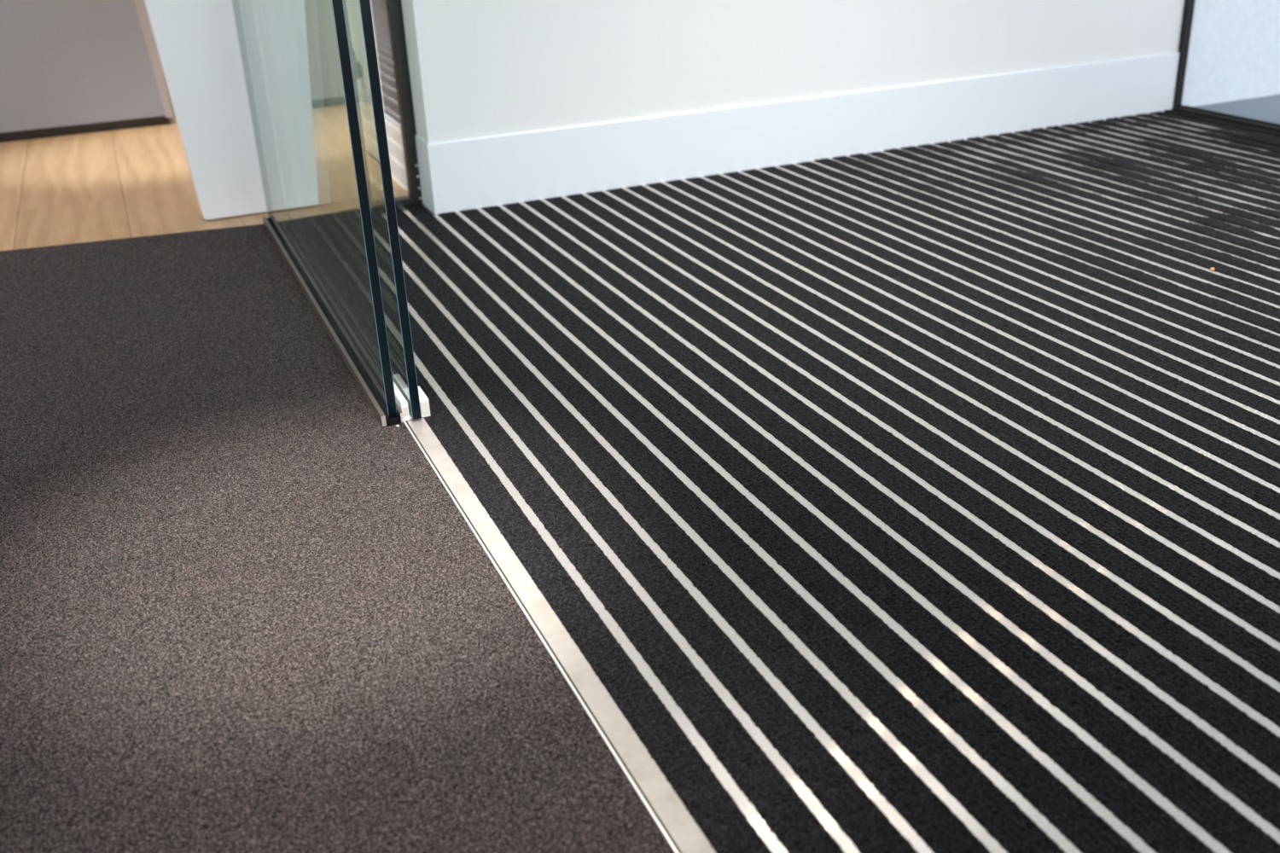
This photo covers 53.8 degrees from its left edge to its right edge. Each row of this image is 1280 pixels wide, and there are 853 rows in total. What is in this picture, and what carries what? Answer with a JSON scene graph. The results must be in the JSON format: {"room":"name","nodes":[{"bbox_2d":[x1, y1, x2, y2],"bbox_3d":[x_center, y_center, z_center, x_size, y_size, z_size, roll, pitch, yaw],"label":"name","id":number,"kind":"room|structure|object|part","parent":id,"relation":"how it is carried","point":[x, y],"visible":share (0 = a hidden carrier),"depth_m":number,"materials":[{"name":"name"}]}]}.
{"room":"building entrance lobby","nodes":[
{"label":"building entrance lobby","id":0,"kind":"room"},
{"bbox_2d":[0,27,423,259],"bbox_3d":[-0.447,0.219,1.071,4.612,0.119,9.200,-12,26,-20],"label":"floor","id":1,"kind":"structure","parent":0,"point":[137,182],"depth_m":2.56,"materials":[{"name":"brown wood"}]},
{"bbox_2d":[0,0,172,142],"bbox_3d":[-1.785,-1.239,2.925,1.109,1.121,0.472,-12,26,-20],"label":"reception desk","id":2,"kind":"object","parent":1,"relation":"on","point":[67,66],"visible":1,"depth_m":3.03,"materials":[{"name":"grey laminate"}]},
{"bbox_3d":[-1.317,-1.328,3.101,0.093,1.063,0.441,-12,26,-20],"label":"edge panel","id":3,"kind":"part","parent":2,"relation":"part of","materials":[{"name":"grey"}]},
{"bbox_2d":[144,0,302,220],"bbox_3d":[-0.735,-1.018,2.036,0.386,1.359,0.072,-12,26,-20],"label":"wall","id":4,"kind":"structure","parent":1,"relation":"on","point":[197,43],"depth_m":2.19,"materials":[{"name":"white paint"}]},
{"bbox_2d":[0,224,674,852],"bbox_3d":[-0.631,0.629,0.058,1.831,0.018,4.927,-12,26,-20],"label":"carpet","id":5,"kind":"object","parent":1,"relation":"on","point":[243,609],"visible":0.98,"depth_m":1.06,"materials":[{"name":"grey carpet"}]},
{"bbox_2d":[232,0,403,426],"bbox_3d":[-0.511,-1.237,1.332,0.024,2.320,0.981,-12,26,-20],"label":"glass screen","id":6,"kind":"object","parent":5,"relation":"on","point":[293,222],"visible":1,"depth_m":1.69,"materials":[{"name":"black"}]},
{"bbox_2d":[332,0,421,419],"bbox_3d":[-0.492,-1.248,1.351,0.011,2.317,1.012,-12,26,-20],"label":"door","id":7,"kind":"structure","parent":6,"relation":"attached to","point":[414,406],"depth_m":1.31,"materials":[{"name":"black"}]},
{"bbox_2d":[343,0,422,209],"bbox_3d":[-0.498,-1.458,1.821,0.109,2.320,0.030,-12,26,-20],"label":"door frame","id":8,"kind":"structure","parent":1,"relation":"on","point":[394,14],"depth_m":2.22,"materials":[{"name":"black metal"}]},
{"bbox_3d":[-0.541,-1.450,1.806,0.016,2.320,0.027,-12,26,-20],"label":"frame post","id":9,"kind":"part","parent":8,"relation":"part of","materials":[{"name":"black"}]},
{"bbox_3d":[-0.452,-0.407,2.296,0.072,0.011,0.027,-12,26,-20],"label":"rail","id":10,"kind":"part","parent":8,"relation":"part of","materials":[{"name":"black"}]},
{"bbox_3d":[-0.458,-1.468,1.837,0.021,2.320,0.027,-12,26,-20],"label":"frame post","id":11,"kind":"part","parent":8,"relation":"part of","materials":[{"name":"black"}]},
{"bbox_2d":[320,109,1279,852],"bbox_3d":[1.286,0.430,0.291,1.935,0.024,5.346,-12,26,-20],"label":"entrance mat","id":12,"kind":"object","parent":1,"relation":"on","point":[925,498],"visible":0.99,"depth_m":1.24,"materials":[{"name":"black"}]},
{"bbox_2d":[393,382,430,421],"bbox_3d":[-0.267,-0.035,1.440,0.031,0.021,0.093,-12,26,-20],"label":"floor guide","id":13,"kind":"object","parent":12,"relation":"on","point":[401,402],"visible":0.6,"depth_m":1.41,"materials":[{"name":"white plastic"}]},
{"bbox_3d":[0.407,0.620,-0.029,0.019,0.017,5.344,-12,26,-20],"label":"edge frame","id":14,"kind":"part","parent":12,"relation":"part of","materials":[{"name":"metal"}]},
{"bbox_3d":[0.396,0.622,-0.033,0.002,0.017,5.344,-12,26,-20],"label":"edge trim","id":15,"kind":"part","parent":12,"relation":"part of","materials":[{"name":"white metal"}]},
{"bbox_3d":[0.448,0.609,-0.015,0.012,0.011,5.344,-12,26,-20],"label":"aluminium rail","id":16,"kind":"part","parent":12,"relation":"part of","materials":[{"name":"silver metal"}]},
{"bbox_3d":[0.485,0.601,-0.001,0.012,0.011,5.344,-12,26,-20],"label":"aluminium rail","id":17,"kind":"part","parent":12,"relation":"part of","materials":[{"name":"silver metal"}]},
{"bbox_3d":[0.522,0.593,0.012,0.012,0.011,5.344,-12,26,-20],"label":"aluminium rail","id":18,"kind":"part","parent":12,"relation":"part of","materials":[{"name":"silver metal"}]},
{"bbox_3d":[0.559,0.585,0.026,0.012,0.011,5.344,-12,26,-20],"label":"aluminium rail","id":19,"kind":"part","parent":12,"relation":"part of","materials":[{"name":"silver metal"}]},
{"bbox_3d":[0.596,0.577,0.039,0.012,0.011,5.344,-12,26,-20],"label":"aluminium rail","id":20,"kind":"part","parent":12,"relation":"part of","materials":[{"name":"silver metal"}]},
{"bbox_3d":[0.652,0.588,0.009,0.012,0.011,5.241,-12,26,-20],"label":"aluminium rail","id":21,"kind":"part","parent":12,"relation":"part of","materials":[{"name":"silver metal"}]},
{"bbox_3d":[0.689,0.581,0.022,0.012,0.011,5.241,-12,26,-20],"label":"aluminium rail","id":22,"kind":"part","parent":12,"relation":"part of","materials":[{"name":"silver metal"}]},
{"bbox_3d":[0.763,0.565,0.049,0.012,0.011,5.241,-12,26,-20],"label":"aluminium rail","id":23,"kind":"part","parent":12,"relation":"part of","materials":[{"name":"silver metal"}]},
{"bbox_3d":[0.800,0.557,0.063,0.012,0.011,5.241,-12,26,-20],"label":"aluminium rail","id":24,"kind":"part","parent":12,"relation":"part of","materials":[{"name":"silver metal"}]},
{"bbox_3d":[0.837,0.549,0.076,0.012,0.011,5.241,-12,26,-20],"label":"aluminium rail","id":25,"kind":"part","parent":12,"relation":"part of","materials":[{"name":"silver metal"}]},
{"bbox_3d":[0.873,0.542,0.090,0.012,0.011,5.241,-12,26,-20],"label":"aluminium rail","id":26,"kind":"part","parent":12,"relation":"part of","materials":[{"name":"silver metal"}]},
{"bbox_3d":[0.910,0.534,0.103,0.012,0.011,5.241,-12,26,-20],"label":"aluminium rail","id":27,"kind":"part","parent":12,"relation":"part of","materials":[{"name":"silver metal"}]},
{"bbox_3d":[0.947,0.526,0.117,0.012,0.011,5.241,-12,26,-20],"label":"aluminium rail","id":28,"kind":"part","parent":12,"relation":"part of","materials":[{"name":"silver metal"}]},
{"bbox_3d":[0.984,0.518,0.130,0.012,0.011,5.241,-12,26,-20],"label":"aluminium rail","id":29,"kind":"part","parent":12,"relation":"part of","materials":[{"name":"silver metal"}]},
{"bbox_3d":[1.021,0.510,0.144,0.012,0.011,5.241,-12,26,-20],"label":"aluminium rail","id":30,"kind":"part","parent":12,"relation":"part of","materials":[{"name":"silver metal"}]},
{"bbox_3d":[1.058,0.503,0.157,0.012,0.011,5.241,-12,26,-20],"label":"aluminium rail","id":31,"kind":"part","parent":12,"relation":"part of","materials":[{"name":"silver metal"}]},
{"bbox_3d":[1.095,0.495,0.171,0.012,0.011,5.241,-12,26,-20],"label":"aluminium rail","id":32,"kind":"part","parent":12,"relation":"part of","materials":[{"name":"silver metal"}]},
{"bbox_3d":[1.131,0.487,0.184,0.012,0.011,5.241,-12,26,-20],"label":"aluminium rail","id":33,"kind":"part","parent":12,"relation":"part of","materials":[{"name":"silver metal"}]},
{"bbox_3d":[1.168,0.479,0.198,0.012,0.011,5.241,-12,26,-20],"label":"aluminium rail","id":34,"kind":"part","parent":12,"relation":"part of","materials":[{"name":"silver metal"}]},
{"bbox_3d":[1.205,0.471,0.211,0.012,0.011,5.241,-12,26,-20],"label":"aluminium rail","id":35,"kind":"part","parent":12,"relation":"part of","materials":[{"name":"silver metal"}]},
{"bbox_3d":[1.242,0.464,0.225,0.012,0.011,5.241,-12,26,-20],"label":"aluminium rail","id":36,"kind":"part","parent":12,"relation":"part of","materials":[{"name":"silver metal"}]},
{"bbox_3d":[1.279,0.456,0.238,0.012,0.011,5.241,-12,26,-20],"label":"aluminium rail","id":37,"kind":"part","parent":12,"relation":"part of","materials":[{"name":"silver metal"}]},
{"bbox_3d":[1.316,0.448,0.251,0.012,0.011,5.241,-12,26,-20],"label":"aluminium rail","id":38,"kind":"part","parent":12,"relation":"part of","materials":[{"name":"silver metal"}]},
{"bbox_3d":[1.352,0.440,0.265,0.012,0.011,5.241,-12,26,-20],"label":"aluminium rail","id":39,"kind":"part","parent":12,"relation":"part of","materials":[{"name":"silver metal"}]},
{"bbox_3d":[1.389,0.432,0.278,0.012,0.011,5.241,-12,26,-20],"label":"aluminium rail","id":40,"kind":"part","parent":12,"relation":"part of","materials":[{"name":"silver metal"}]},
{"bbox_3d":[1.426,0.425,0.292,0.012,0.011,5.241,-12,26,-20],"label":"aluminium rail","id":41,"kind":"part","parent":12,"relation":"part of","materials":[{"name":"silver metal"}]},
{"bbox_3d":[1.463,0.417,0.305,0.012,0.011,5.241,-12,26,-20],"label":"aluminium rail","id":42,"kind":"part","parent":12,"relation":"part of","materials":[{"name":"silver metal"}]},
{"bbox_3d":[1.500,0.409,0.319,0.012,0.011,5.241,-12,26,-20],"label":"aluminium rail","id":43,"kind":"part","parent":12,"relation":"part of","materials":[{"name":"silver metal"}]},
{"bbox_3d":[1.537,0.401,0.332,0.012,0.011,5.241,-12,26,-20],"label":"aluminium rail","id":44,"kind":"part","parent":12,"relation":"part of","materials":[{"name":"silver metal"}]},
{"bbox_3d":[1.573,0.394,0.346,0.012,0.011,5.241,-12,26,-20],"label":"aluminium rail","id":45,"kind":"part","parent":12,"relation":"part of","materials":[{"name":"silver metal"}]},
{"bbox_3d":[1.610,0.386,0.359,0.012,0.011,5.241,-12,26,-20],"label":"aluminium rail","id":46,"kind":"part","parent":12,"relation":"part of","materials":[{"name":"silver metal"}]},
{"bbox_3d":[1.647,0.378,0.373,0.012,0.011,5.241,-12,26,-20],"label":"aluminium rail","id":47,"kind":"part","parent":12,"relation":"part of","materials":[{"name":"silver metal"}]},
{"bbox_3d":[1.684,0.370,0.386,0.012,0.011,5.241,-12,26,-20],"label":"aluminium rail","id":48,"kind":"part","parent":12,"relation":"part of","materials":[{"name":"silver metal"}]},
{"bbox_3d":[1.721,0.362,0.400,0.012,0.011,5.241,-12,26,-20],"label":"aluminium rail","id":49,"kind":"part","parent":12,"relation":"part of","materials":[{"name":"silver metal"}]},
{"bbox_3d":[1.758,0.354,0.413,0.012,0.011,5.241,-12,26,-20],"label":"aluminium rail","id":50,"kind":"part","parent":12,"relation":"part of","materials":[{"name":"silver metal"}]},
{"bbox_3d":[1.795,0.347,0.426,0.012,0.011,5.241,-12,26,-20],"label":"aluminium rail","id":51,"kind":"part","parent":12,"relation":"part of","materials":[{"name":"silver metal"}]},
{"bbox_3d":[1.831,0.339,0.440,0.012,0.011,5.241,-12,26,-20],"label":"aluminium rail","id":52,"kind":"part","parent":12,"relation":"part of","materials":[{"name":"silver metal"}]},
{"bbox_3d":[1.868,0.331,0.454,0.012,0.011,5.241,-12,26,-20],"label":"aluminium rail","id":53,"kind":"part","parent":12,"relation":"part of","materials":[{"name":"silver metal"}]},
{"bbox_3d":[1.905,0.323,0.467,0.012,0.011,5.241,-12,26,-20],"label":"aluminium rail","id":54,"kind":"part","parent":12,"relation":"part of","materials":[{"name":"silver metal"}]},
{"bbox_3d":[1.942,0.316,0.480,0.012,0.011,5.241,-12,26,-20],"label":"aluminium rail","id":55,"kind":"part","parent":12,"relation":"part of","materials":[{"name":"silver metal"}]},
{"bbox_3d":[1.979,0.308,0.494,0.012,0.011,5.241,-12,26,-20],"label":"aluminium rail","id":56,"kind":"part","parent":12,"relation":"part of","materials":[{"name":"silver metal"}]},
{"bbox_3d":[2.016,0.300,0.507,0.012,0.011,5.241,-12,26,-20],"label":"aluminium rail","id":57,"kind":"part","parent":12,"relation":"part of","materials":[{"name":"silver metal"}]},
{"bbox_3d":[2.126,0.277,0.548,0.012,0.011,5.241,-12,26,-20],"label":"aluminium rail","id":58,"kind":"part","parent":12,"relation":"part of","materials":[{"name":"silver metal"}]},
{"bbox_3d":[2.053,0.292,0.521,0.012,0.011,5.241,-12,26,-20],"label":"aluminium rail","id":59,"kind":"part","parent":12,"relation":"part of","materials":[{"name":"silver metal"}]},
{"bbox_3d":[2.089,0.284,0.534,0.012,0.011,5.241,-12,26,-20],"label":"aluminium rail","id":60,"kind":"part","parent":12,"relation":"part of","materials":[{"name":"silver metal"}]},
{"bbox_2d":[371,0,416,133],"bbox_3d":[-0.457,-1.465,1.996,0.086,2.216,0.236,-12,26,-20],"label":"wall","id":61,"kind":"structure","parent":0,"point":[379,7],"depth_m":2.38,"materials":[{"name":"grey paint"}]},
{"bbox_2d":[299,0,384,161],"bbox_3d":[-0.709,-1.624,2.496,0.064,2.077,0.918,-12,26,-20],"label":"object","id":62,"kind":"structure","parent":61,"relation":"in","point":[317,15],"depth_m":2.92,"materials":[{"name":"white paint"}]},
{"bbox_2d":[384,113,408,191],"bbox_3d":[-0.455,-0.517,2.406,0.004,0.123,0.236,-12,26,-20],"label":"baseboard","id":63,"kind":"structure","parent":61,"relation":"attached to","point":[394,140],"depth_m":2.43,"materials":[{"name":"white"}]},
{"bbox_2d":[401,0,1279,143],"bbox_3d":[2.095,-2.052,2.722,5.507,2.520,0.152,-12,26,-20],"label":"wall","id":64,"kind":"structure","parent":0,"point":[478,68],"depth_m":2.36,"materials":[{"name":"white paint"}]},
{"bbox_2d":[414,52,1179,215],"bbox_3d":[0.388,-0.604,2.525,1.670,0.138,0.091,-12,26,-20],"label":"baseboard","id":65,"kind":"structure","parent":64,"relation":"attached to","point":[511,168],"depth_m":2.43,"materials":[{"name":"white paint"}]},
{"bbox_2d":[1172,0,1279,132],"bbox_3d":[2.249,-0.854,-0.184,0.036,2.640,5.772,-12,26,-20],"label":"window","id":66,"kind":"structure","parent":64,"relation":"in","point":[1189,6],"depth_m":2.72,"materials":[{"name":"black"}]},
{"bbox_3d":[2.307,0.347,0.351,0.036,0.008,5.757,-12,26,-20],"label":"sill rail","id":67,"kind":"part","parent":66,"relation":"part of","materials":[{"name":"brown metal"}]},
{"bbox_3d":[-2.489,-2.577,4.129,4.000,2.656,0.080,-12,26,-20],"label":"wall","id":68,"kind":"structure","parent":0,"visible":0},
{"bbox_2d":[293,0,303,27],"bbox_3d":[-2.418,-1.420,4.606,4.000,0.121,0.012,-12,26,-20],"label":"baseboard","id":69,"kind":"structure","parent":68,"relation":"attached to","point":[299,21],"depth_m":4.99,"materials":[{"name":"white"}]},
{"label":"outside","id":70,"kind":"structure","parent":0,"visible":0},
{"bbox_2d":[1195,94,1279,123],"bbox_3d":[5.462,0.253,0.342,5.806,0.080,8.170,-12,26,-20],"label":"pavement","id":71,"kind":"structure","parent":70,"point":[1265,108],"depth_m":2.78,"materials":[{"name":"grey concrete"}]}
]}

